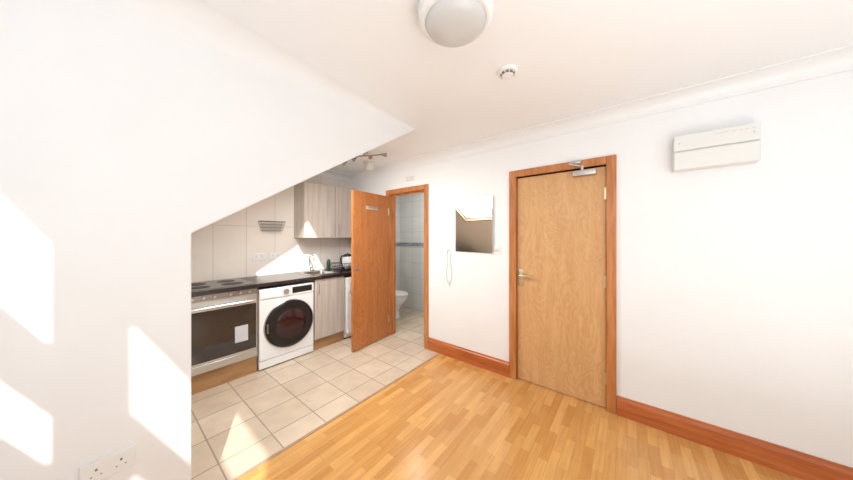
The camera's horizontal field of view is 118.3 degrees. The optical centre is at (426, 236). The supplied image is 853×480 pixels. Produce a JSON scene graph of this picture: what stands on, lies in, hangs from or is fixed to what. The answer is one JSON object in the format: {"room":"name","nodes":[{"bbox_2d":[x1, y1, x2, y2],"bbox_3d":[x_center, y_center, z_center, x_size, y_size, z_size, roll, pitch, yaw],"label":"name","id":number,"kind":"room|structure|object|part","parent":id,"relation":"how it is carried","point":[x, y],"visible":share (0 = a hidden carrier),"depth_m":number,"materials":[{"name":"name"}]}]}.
{"room":"studio apartment","nodes":[
{"label":"studio apartment","id":0,"kind":"room"},
{"bbox_2d":[0,0,414,479],"bbox_3d":[-0.890,0.200,1.486,0.100,2.440,2.427,0,0,38],"label":"wall","id":1,"kind":"structure","parent":0,"point":[122,140],"depth_m":0.99,"materials":[{"name":"white paint"}]},
{"bbox_2d":[79,444,135,479],"bbox_3d":[-1.219,0.880,0.979,0.012,0.080,0.136,0,0,38],"label":"power socket","id":2,"kind":"object","parent":1,"relation":"attached to","point":[100,469],"visible":1,"depth_m":0.98,"materials":[{"name":"white plastic"}]},
{"bbox_2d":[191,175,399,289],"bbox_3d":[-1.864,0.175,3.609,0.100,2.490,4.150,0,0,38],"label":"wall","id":3,"kind":"structure","parent":0,"point":[223,249],"depth_m":3.25,"materials":[{"name":"tile"}]},
{"bbox_2d":[252,253,264,260],"bbox_3d":[-2.108,0.250,3.209,0.012,0.086,0.146,0,0,38],"label":"power socket","id":4,"kind":"object","parent":3,"relation":"attached to","point":[260,256],"visible":1,"depth_m":3.20,"materials":[{"name":"white plastic"}]},
{"bbox_2d":[258,220,284,230],"bbox_3d":[-1.988,-0.141,3.286,0.102,0.127,0.288,0,0,38],"label":"wire basket","id":5,"kind":"object","parent":3,"relation":"attached to","point":[275,222],"visible":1,"depth_m":3.27,"materials":[{"name":"grey metal"}]},
{"bbox_2d":[269,252,280,259],"bbox_3d":[-1.990,0.250,3.358,0.012,0.086,0.146,0,0,38],"label":"power socket","id":6,"kind":"object","parent":3,"relation":"attached to","point":[271,255],"visible":1,"depth_m":3.35,"materials":[{"name":"white plastic"}]},
{"bbox_2d":[294,182,350,237],"bbox_3d":[-1.433,-0.360,3.803,0.331,0.740,0.910,0,0,38],"label":"upper cabinet","id":7,"kind":"object","parent":3,"relation":"attached to","point":[320,211],"visible":0.85,"depth_m":3.55,"materials":[{"name":"grey wood"}]},
{"bbox_3d":[-1.478,-0.360,3.547,0.018,0.740,0.452,0,0,38],"label":"door","id":8,"kind":"part","parent":7,"relation":"part of","materials":[{"name":"beige wood"}]},
{"bbox_3d":[-1.194,-0.360,3.905,0.018,0.740,0.452,0,0,38],"label":"door","id":9,"kind":"part","parent":7,"relation":"part of","materials":[{"name":"beige wood"}]},
{"bbox_2d":[317,170,351,181],"bbox_3d":[-1.446,-0.970,3.976,0.100,0.100,0.665,0,0,38],"label":"trim","id":10,"kind":"structure","parent":3,"relation":"attached to","point":[332,174],"depth_m":4.03,"materials":[{"name":"white paint"}]},
{"bbox_2d":[400,193,423,311],"bbox_3d":[0.219,0.200,4.671,2.050,2.440,0.100,0,0,38],"label":"wall","id":11,"kind":"structure","parent":0,"point":[411,205],"depth_m":5.00,"materials":[{"name":"white tile"}]},
{"bbox_2d":[400,242,423,246],"bbox_3d":[0.189,0.145,4.626,1.842,0.070,0.008,0,0,38],"label":"trim","id":12,"kind":"structure","parent":11,"relation":"attached to","point":[401,243],"depth_m":5.00,"materials":[{"name":"tile"}]},
{"bbox_2d":[191,307,801,479],"bbox_3d":[0.251,1.450,1.809,5.650,0.060,4.550,0,0,38],"label":"floor","id":13,"kind":"structure","parent":0,"point":[448,418],"depth_m":1.88,"materials":[{"name":"brown wood"}]},
{"bbox_2d":[191,356,256,394],"bbox_3d":[-1.980,1.334,2.461,0.020,0.172,0.593,0,0,38],"label":"plinth","id":14,"kind":"object","parent":13,"relation":"on","point":[219,376],"visible":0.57,"depth_m":2.46,"materials":[{"name":"brown wood"}]},
{"bbox_2d":[191,288,257,376],"bbox_3d":[-2.150,0.889,2.595,0.608,0.711,0.593,0,0,38],"label":"oven","id":15,"kind":"object","parent":13,"relation":"on","point":[224,324],"visible":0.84,"depth_m":2.44,"materials":[{"name":"black glass"}]},
{"bbox_3d":[-1.965,1.210,2.449,0.020,0.070,0.593,0,0,38],"label":"trim","id":16,"kind":"part","parent":15,"relation":"part of","materials":[{"name":"silver metal"}]},
{"bbox_3d":[-1.963,0.559,2.448,0.024,0.051,0.593,0,0,38],"label":"control panel","id":17,"kind":"part","parent":15,"relation":"part of","materials":[{"name":"silver metal"}]},
{"bbox_2d":[257,281,313,369],"bbox_3d":[-1.777,0.989,3.072,0.622,0.862,0.592,0,0,38],"label":"washing machine","id":18,"kind":"object","parent":13,"relation":"on","point":[284,311],"visible":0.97,"depth_m":2.85,"materials":[{"name":"white metal"}]},
{"bbox_3d":[-1.690,0.614,2.757,0.009,0.088,0.185,0,0,38],"label":"detergent drawer","id":19,"kind":"part","parent":18,"relation":"part of","materials":[{"name":"white plastic"}]},
{"bbox_3d":[-1.587,1.365,2.922,0.026,0.081,0.592,0,0,38],"label":"kick panel","id":20,"kind":"part","parent":18,"relation":"part of","materials":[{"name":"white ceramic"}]},
{"bbox_3d":[-1.584,0.614,2.919,0.034,0.112,0.592,0,0,38],"label":"control panel","id":21,"kind":"part","parent":18,"relation":"part of","materials":[{"name":"white plastic"}]},
{"bbox_3d":[-1.554,0.983,2.915,0.026,0.528,0.528,0,0,38],"label":"door","id":22,"kind":"part","parent":18,"relation":"part of","materials":[{"name":"black plastic"}]},
{"bbox_3d":[-1.530,0.983,2.896,0.017,0.330,0.330,0,0,38],"label":"door glass","id":23,"kind":"part","parent":18,"relation":"part of","materials":[{"name":"red"}]},
{"bbox_2d":[309,276,343,350],"bbox_3d":[-1.457,0.978,3.491,0.585,0.885,0.420,0,0,38],"label":"base cabinet","id":24,"kind":"object","parent":13,"relation":"on","point":[328,293],"visible":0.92,"depth_m":3.31,"materials":[{"name":"grey wood"}]},
{"bbox_2d":[233,353,439,479],"bbox_3d":[-0.558,1.418,2.197,0.024,0.004,2.355,0,0,38],"label":"trim","id":25,"kind":"structure","parent":13,"relation":"on","point":[418,366],"depth_m":1.90,"materials":[{"name":"brown wood"}]},
{"bbox_2d":[343,275,350,338],"bbox_3d":[-1.167,0.989,3.854,0.609,0.862,0.470,0,0,38],"label":"fridge","id":26,"kind":"object","parent":13,"relation":"on","point":[347,279],"visible":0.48,"depth_m":3.52,"materials":[{"name":"white metal"}]},
{"bbox_3d":[-0.964,0.945,3.694,0.054,0.770,0.470,0,0,38],"label":"door","id":27,"kind":"part","parent":26,"relation":"part of","materials":[{"name":"white metal"}]},
{"bbox_2d":[396,290,407,318],"bbox_3d":[-0.614,1.021,4.577,0.656,0.798,0.400,0,0,38],"label":"toilet","id":28,"kind":"object","parent":13,"relation":"on","point":[401,296],"visible":0.2,"depth_m":4.42,"materials":[{"name":"white ceramic"}]},
{"bbox_3d":[-0.551,0.999,4.527,0.496,0.038,0.384,0,0,38],"label":"seat","id":29,"kind":"part","parent":28,"relation":"part of","materials":[{"name":"white plastic"}]},
{"bbox_3d":[-2.576,0.978,2.103,0.550,0.885,0.685,0,0,38],"label":"base cabinet","id":30,"kind":"object","parent":13,"relation":"on","visible":0},
{"bbox_2d":[191,268,350,296],"bbox_3d":[-1.920,0.509,2.955,0.618,0.038,2.850,0,0,38],"label":"countertop","id":31,"kind":"structure","parent":30,"relation":"on","point":[284,278],"depth_m":2.94,"materials":[{"name":"laminate"}]},
{"bbox_2d":[191,278,253,290],"bbox_3d":[-2.186,0.486,2.621,0.500,0.008,0.580,0,0,38],"label":"cooktop","id":32,"kind":"object","parent":31,"relation":"in","point":[230,282],"visible":0.86,"depth_m":2.61,"materials":[{"name":"silver metal"}]},
{"bbox_2d":[308,254,314,271],"bbox_3d":[-1.633,0.365,3.613,0.097,0.250,0.154,0,0,-21],"label":"tap","id":33,"kind":"object","parent":31,"relation":"on","point":[309,267],"visible":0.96,"depth_m":3.62,"materials":[{"name":"silver metal"}]},
{"bbox_2d":[299,270,337,279],"bbox_3d":[-1.482,0.568,3.479,0.400,0.164,0.370,0,0,38],"label":"sink","id":34,"kind":"object","parent":31,"relation":"in","point":[320,272],"visible":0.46,"depth_m":3.59,"materials":[{"name":"silver metal"}]},
{"bbox_3d":[-1.482,0.569,3.479,0.350,0.163,0.330,0,0,38],"label":"sink bowl","id":35,"kind":"part","parent":34,"relation":"part of","materials":[{"name":"silver metal"}]},
{"bbox_2d":[326,256,330,269],"bbox_3d":[-1.484,0.393,3.863,0.060,0.195,0.060,0,0,38],"label":"bottle","id":36,"kind":"object","parent":31,"relation":"on","point":[328,263],"visible":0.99,"depth_m":3.84,"materials":[{"name":"green plastic"}]},
{"bbox_2d":[331,262,350,271],"bbox_3d":[-1.190,0.433,3.784,0.248,0.114,0.348,0,0,38],"label":"dish rack","id":37,"kind":"object","parent":31,"relation":"on","point":[335,263],"visible":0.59,"depth_m":3.69,"materials":[{"name":"black plastic"}]},
{"bbox_2d":[342,257,348,268],"bbox_3d":[-1.202,0.381,3.768,0.179,0.178,0.034,0,0,38],"label":"plate","id":38,"kind":"object","parent":37,"relation":"in","point":[344,259],"visible":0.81,"depth_m":3.75,"materials":[{"name":"white ceramic"}]},
{"bbox_2d":[340,253,350,266],"bbox_3d":[-1.291,0.371,4.114,0.197,0.237,0.164,0,0,-18],"label":"electric kettle","id":39,"kind":"object","parent":31,"relation":"on","point":[347,254],"visible":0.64,"depth_m":4.06,"materials":[{"name":"black plastic"}]},
{"bbox_2d":[205,0,852,173],"bbox_3d":[0.273,-1.050,1.837,5.650,0.060,4.480,0,0,38],"label":"ceiling","id":40,"kind":"structure","parent":0,"point":[571,58],"depth_m":1.38,"materials":[{"name":"paint"}]},
{"bbox_2d":[342,152,386,165],"bbox_3d":[-0.741,-0.933,3.021,0.542,0.173,0.112,0,0,-1],"label":"bar","id":41,"kind":"object","parent":40,"relation":"attached to","point":[382,154],"visible":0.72,"depth_m":3.02,"materials":[{"name":"silver metal"}]},
{"bbox_2d":[364,160,374,170],"bbox_3d":[-0.776,-0.958,3.469,0.150,0.125,0.150,0,0,38],"label":"spotlight","id":42,"kind":"object","parent":41,"relation":"attached to","point":[369,165],"visible":1,"depth_m":3.42,"materials":[{"name":"white plastic"}]},
{"bbox_2d":[418,0,493,47],"bbox_3d":[0.126,-0.955,1.111,0.326,0.131,0.326,0,0,38],"label":"ceiling lamp","id":43,"kind":"object","parent":40,"relation":"attached to","point":[446,23],"visible":1,"depth_m":1.07,"materials":[{"name":"white glass"}]},
{"bbox_2d":[497,64,517,79],"bbox_3d":[0.497,-1.000,1.564,0.120,0.041,0.120,0,0,38],"label":"smoke detector","id":44,"kind":"object","parent":40,"relation":"attached to","point":[506,72],"visible":1,"depth_m":1.53,"materials":[{"name":"white plastic"}]},
{"bbox_2d":[350,70,852,467],"bbox_3d":[0.896,0.200,2.625,5.650,2.440,0.120,0,0,38],"label":"wall","id":45,"kind":"structure","parent":0,"point":[735,283],"depth_m":1.70,"materials":[{"name":"white paint"}]},
{"bbox_2d":[351,190,388,351],"bbox_3d":[-0.735,0.415,3.399,0.142,1.990,0.652,0,0,33],"label":"door","id":46,"kind":"structure","parent":45,"relation":"in","point":[369,228],"depth_m":3.33,"materials":[{"name":"brown wood"}]},
{"bbox_3d":[-0.700,-0.382,3.368,0.048,0.048,0.220,0,0,33],"label":"coat hook rail","id":47,"kind":"part","parent":46,"relation":"part of","materials":[{"name":"silver metal"}]},
{"bbox_2d":[386,184,428,348],"bbox_3d":[-0.245,0.373,3.515,0.775,2.093,0.140,0,0,38],"label":"door frame","id":48,"kind":"structure","parent":45,"relation":"attached to","point":[391,194],"depth_m":3.66,"materials":[{"name":"brown wood"}]},
{"bbox_2d":[406,175,414,181],"bbox_3d":[-0.216,-0.785,3.419,0.170,0.070,0.014,0,0,38],"label":"air vent","id":49,"kind":"object","parent":45,"relation":"in","point":[408,178],"visible":1,"depth_m":3.41,"materials":[{"name":"white plastic"}]},
{"bbox_2d":[445,249,451,285],"bbox_3d":[0.263,0.363,3.033,0.093,0.450,0.030,0,0,38],"label":"chain","id":50,"kind":"object","parent":45,"relation":"hanging from","point":[447,249],"visible":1,"depth_m":3.03,"materials":[{"name":"white plastic"}]},
{"bbox_2d":[428,337,508,377],"bbox_3d":[0.430,1.345,2.904,1.037,0.150,0.020,0,0,38],"label":"baseboard","id":51,"kind":"structure","parent":45,"relation":"attached to","point":[486,362],"depth_m":2.84,"materials":[{"name":"brown wood"}]},
{"bbox_2d":[456,195,491,252],"bbox_3d":[0.515,-0.136,2.829,0.460,0.605,0.011,0,0,41],"label":"wall mirror","id":52,"kind":"object","parent":45,"relation":"attached to","point":[473,215],"visible":1,"depth_m":2.81,"materials":[{"name":"grey mirror"}]},
{"bbox_2d":[493,246,500,254],"bbox_3d":[0.737,0.140,2.666,0.086,0.086,0.014,0,0,38],"label":"light switch","id":53,"kind":"object","parent":45,"relation":"attached to","point":[496,249],"visible":1,"depth_m":2.66,"materials":[{"name":"white plastic"}]},
{"bbox_2d":[517,160,605,407],"bbox_3d":[1.181,0.378,2.306,0.737,2.072,0.147,0,0,38],"label":"door","id":54,"kind":"structure","parent":45,"relation":"in","point":[561,217],"depth_m":2.31,"materials":[{"name":"brown wood"}]},
{"bbox_3d":[0.962,0.400,2.484,0.144,0.160,0.061,0,0,38],"label":"handle","id":55,"kind":"part","parent":54,"relation":"part of","materials":[{"name":"silver metal"}]},
{"bbox_2d":[509,155,616,413],"bbox_3d":[1.217,0.380,2.359,0.870,2.080,0.140,0,0,38],"label":"door frame","id":56,"kind":"structure","parent":45,"relation":"attached to","point":[610,161],"depth_m":2.07,"materials":[{"name":"brown wood"}]},
{"bbox_2d":[349,44,852,180],"bbox_3d":[0.867,-0.970,2.508,5.350,0.100,0.100,0,0,38],"label":"trim","id":57,"kind":"structure","parent":45,"relation":"attached to","point":[838,60],"depth_m":1.85,"materials":[{"name":"white paint"}]},
{"bbox_2d":[672,122,760,172],"bbox_3d":[1.905,-0.583,1.696,0.384,0.235,0.090,0,0,38],"label":"box","id":58,"kind":"object","parent":45,"relation":"attached to","point":[737,145],"visible":1,"depth_m":1.66,"materials":[{"name":"white plastic"}]},
{"bbox_2d":[617,395,852,479],"bbox_3d":[2.256,1.345,1.460,1.871,0.150,0.020,0,0,38],"label":"baseboard","id":59,"kind":"structure","parent":45,"relation":"attached to","point":[794,463],"depth_m":1.65,"materials":[{"name":"brown wood"}]},
{"bbox_3d":[-0.330,0.200,-0.523,3.470,2.440,0.030,0,0,38],"label":"wall","id":60,"kind":"structure","parent":0,"visible":0},
{"bbox_2d":[75,0,407,124],"bbox_3d":[-0.809,-0.920,1.347,0.204,0.204,2.310,0,0,38],"label":"ceiling","id":61,"kind":"structure","parent":60,"relation":"attached to","point":[200,24],"depth_m":1.24,"materials":[{"name":"white paint"}]}
]}

